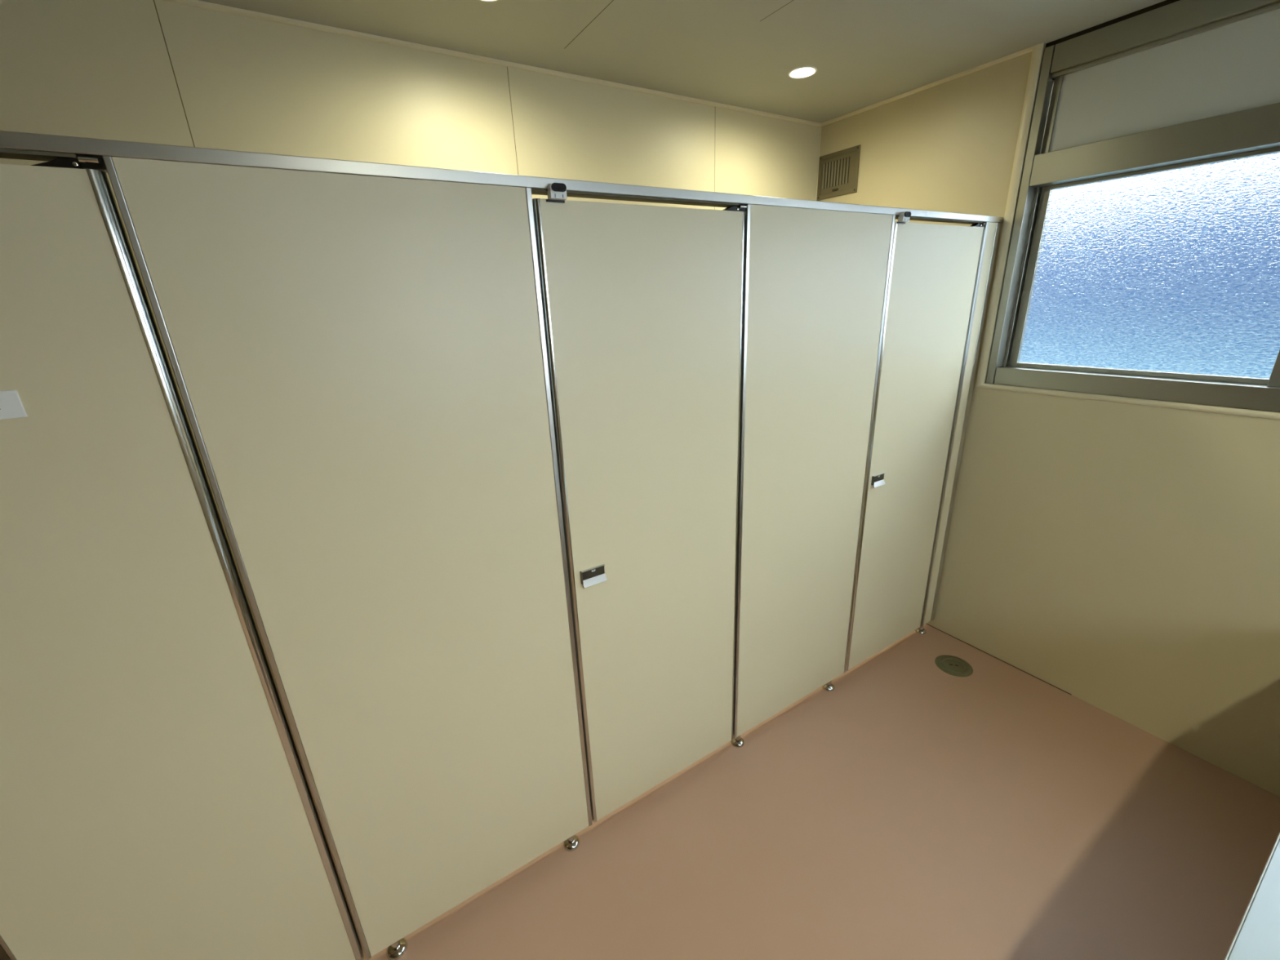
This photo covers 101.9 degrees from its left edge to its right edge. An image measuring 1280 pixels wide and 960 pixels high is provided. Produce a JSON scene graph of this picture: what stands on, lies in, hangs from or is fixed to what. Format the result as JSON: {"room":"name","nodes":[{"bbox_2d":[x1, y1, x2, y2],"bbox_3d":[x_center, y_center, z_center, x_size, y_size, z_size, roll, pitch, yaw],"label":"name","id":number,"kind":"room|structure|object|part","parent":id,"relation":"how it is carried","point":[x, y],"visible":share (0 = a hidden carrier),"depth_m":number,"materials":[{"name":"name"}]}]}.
{"room":"public restroom","nodes":[
{"label":"public restroom","id":0,"kind":"room"},
{"bbox_2d":[0,0,820,210],"bbox_3d":[-1.458,-0.151,1.766,6.104,2.719,0.100,-14,22,-30],"label":"wall","id":1,"kind":"structure","parent":0,"point":[159,72],"depth_m":1.69,"materials":[{"name":"beige paint"}]},
{"bbox_2d":[161,0,821,126],"bbox_3d":[-1.503,-1.276,1.310,5.844,0.013,0.010,-14,22,-30],"label":"trim","id":2,"kind":"structure","parent":1,"relation":"attached to","point":[197,3],"depth_m":1.80,"materials":[{"name":"beige plastic"}]},
{"bbox_2d":[815,126,821,200],"bbox_3d":[1.012,-0.664,3.176,0.006,2.567,0.006,-14,22,-30],"label":"trim","id":3,"kind":"structure","parent":1,"relation":"attached to","point":[820,126],"depth_m":2.81,"materials":[{"name":"beige plastic"}]},
{"bbox_2d":[198,0,1165,123],"bbox_3d":[-0.430,-0.786,-0.256,6.104,0.001,4.130,-14,22,-30],"label":"ceiling","id":4,"kind":"structure","parent":0,"point":[739,53],"depth_m":1.78,"materials":[{"name":"beige paint"}]},
{"bbox_2d":[480,0,497,1],"bbox_3d":[-0.436,-1.409,1.456,0.114,0.063,0.114,-14,22,-30],"label":"recessed light","id":5,"kind":"object","parent":4,"relation":"in","point":[480,0],"visible":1,"depth_m":1.51,"materials":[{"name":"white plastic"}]},
{"bbox_2d":[787,66,817,78],"bbox_3d":[0.656,-1.676,2.091,0.114,0.063,0.114,-14,22,-30],"label":"recessed light","id":6,"kind":"object","parent":4,"relation":"in","point":[805,71],"visible":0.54,"depth_m":2.13,"materials":[{"name":"white plastic"}]},
{"bbox_2d":[363,623,1279,959],"bbox_3d":[-0.325,1.696,0.604,6.104,0.100,4.130,-14,22,-30],"label":"floor","id":7,"kind":"structure","parent":0,"point":[909,808],"depth_m":1.71,"materials":[{"name":"pink plastic"}]},
{"bbox_2d":[0,946,9,959],"bbox_3d":[-2.316,0.803,0.248,2.540,1.978,0.056,-14,22,-30],"label":"partition panel","id":8,"kind":"object","parent":7,"relation":"on","point":[3,956],"visible":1,"depth_m":1.00,"materials":[{"name":"beige laminate"}]},
{"bbox_2d":[102,155,592,959],"bbox_3d":[-0.504,0.359,1.309,0.694,1.978,0.056,-14,22,-30],"label":"partition panel","id":9,"kind":"object","parent":7,"relation":"on","point":[359,363],"visible":1,"depth_m":1.16,"materials":[{"name":"beige laminate"}]},
{"bbox_2d":[0,155,364,959],"bbox_3d":[-1.017,0.458,0.997,0.520,1.918,0.047,-14,22,-30],"label":"door","id":10,"kind":"structure","parent":9,"relation":"attached to","point":[157,802],"depth_m":0.96,"materials":[{"name":"beige laminate"}]},
{"bbox_3d":[-1.025,-0.107,0.785,0.127,0.042,0.004,-14,22,-30],"label":"sign plate","id":11,"kind":"part","parent":10,"relation":"part of","materials":[{"name":"white plastic"}]},
{"bbox_3d":[-0.794,0.403,1.131,0.010,1.921,0.046,-14,22,-30],"label":"edge post","id":12,"kind":"part","parent":9,"relation":"part of","materials":[{"name":"silver metal"}]},
{"bbox_3d":[-0.217,0.261,1.468,0.012,1.921,0.046,-14,22,-30],"label":"edge post","id":13,"kind":"part","parent":9,"relation":"part of","materials":[{"name":"silver metal"}]},
{"bbox_2d":[730,204,895,747],"bbox_3d":[0.621,0.083,1.968,0.689,1.978,0.056,-14,22,-30],"label":"partition panel","id":14,"kind":"object","parent":7,"relation":"on","point":[815,282],"visible":0.89,"depth_m":1.86,"materials":[{"name":"beige laminate"}]},
{"bbox_2d":[532,182,746,822],"bbox_3d":[0.066,0.191,1.619,0.635,1.929,0.066,-14,22,-30],"label":"door","id":15,"kind":"structure","parent":14,"relation":"attached to","point":[642,304],"depth_m":1.51,"materials":[{"name":"beige laminate"}]},
{"bbox_3d":[-0.191,-0.629,1.173,0.044,0.005,0.004,-14,22,-30],"label":"clamp plate","id":16,"kind":"part","parent":15,"relation":"part of","materials":[{"name":"black metal"}]},
{"bbox_3d":[-0.133,0.267,1.493,0.069,0.026,0.001,-14,22,-30],"label":"handle plate","id":17,"kind":"part","parent":15,"relation":"part of","materials":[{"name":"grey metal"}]},
{"bbox_3d":[-0.132,0.276,1.493,0.074,0.049,0.016,-14,22,-30],"label":"handle","id":18,"kind":"part","parent":15,"relation":"part of","materials":[{"name":"silver metal"}]},
{"bbox_3d":[0.334,0.126,1.791,0.011,1.921,0.046,-14,22,-30],"label":"edge post","id":19,"kind":"part","parent":14,"relation":"part of","materials":[{"name":"silver metal"}]},
{"bbox_3d":[0.905,-0.014,2.125,0.014,1.921,0.046,-14,22,-30],"label":"edge post","id":20,"kind":"part","parent":14,"relation":"part of","materials":[{"name":"silver metal"}]},
{"bbox_2d":[934,654,973,676],"bbox_3d":[1.521,0.899,2.519,0.160,0.004,0.160,-14,22,-30],"label":"floor drain","id":21,"kind":"object","parent":7,"relation":"on","point":[953,665],"visible":1,"depth_m":2.51,"materials":[{"name":"silver metal"}]},
{"bbox_3d":[1.521,0.899,2.519,0.103,0.004,0.103,1,19,10],"label":"drain lid","id":22,"kind":"part","parent":21,"relation":"part of","materials":[{"name":"silver metal"}]},
{"bbox_2d":[915,222,1000,634],"bbox_3d":[1.479,-0.128,2.470,0.114,1.978,0.056,-14,22,-30],"label":"partition panel","id":23,"kind":"object","parent":7,"relation":"on","point":[991,232],"visible":0.77,"depth_m":2.38,"materials":[{"name":"beige laminate"}]},
{"bbox_2d":[845,211,986,671],"bbox_3d":[1.178,-0.082,2.270,0.609,1.929,0.066,-14,22,-30],"label":"door","id":24,"kind":"structure","parent":23,"relation":"attached to","point":[934,267],"depth_m":2.19,"materials":[{"name":"beige laminate"}]},
{"bbox_3d":[0.989,0.001,2.150,0.074,0.049,0.016,-14,22,-30],"label":"handle","id":25,"kind":"part","parent":24,"relation":"part of","materials":[{"name":"silver metal"}]},
{"bbox_3d":[0.988,-0.008,2.150,0.069,0.026,0.001,-14,22,-30],"label":"handle plate","id":26,"kind":"part","parent":24,"relation":"part of","materials":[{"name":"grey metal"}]},
{"bbox_2d":[1224,831,1279,959],"bbox_3d":[1.522,1.068,0.967,2.042,0.700,0.562,-14,22,-30],"label":"countertop","id":27,"kind":"structure","parent":7,"relation":"on","point":[1257,935],"depth_m":0.88,"materials":[{"name":"grey"}]},
{"bbox_2d":[817,44,1279,796],"bbox_3d":[2.128,-0.251,1.612,0.160,2.719,3.930,-14,22,-30],"label":"wall","id":28,"kind":"structure","parent":0,"point":[1124,558],"depth_m":2.10,"materials":[{"name":"beige paint"}]},
{"bbox_2d":[817,144,860,200],"bbox_3d":[1.039,-1.609,2.732,0.009,0.210,0.250,-14,22,-30],"label":"air vent","id":29,"kind":"object","parent":28,"relation":"in","point":[838,171],"visible":1,"depth_m":2.72,"materials":[{"name":"beige metal"}]},
{"bbox_2d":[821,46,1033,126],"bbox_3d":[1.221,-1.755,2.358,0.010,0.013,0.985,-14,22,-30],"label":"trim","id":30,"kind":"structure","parent":28,"relation":"attached to","point":[1029,49],"depth_m":2.26,"materials":[{"name":"beige plastic"}]},
{"bbox_2d":[926,623,1071,694],"bbox_3d":[1.673,0.837,2.680,0.003,0.003,0.920,-14,22,-30],"label":"trim","id":31,"kind":"structure","parent":28,"relation":"attached to","point":[926,624],"depth_m":2.54,"materials":[{"name":"brown"}]}
]}

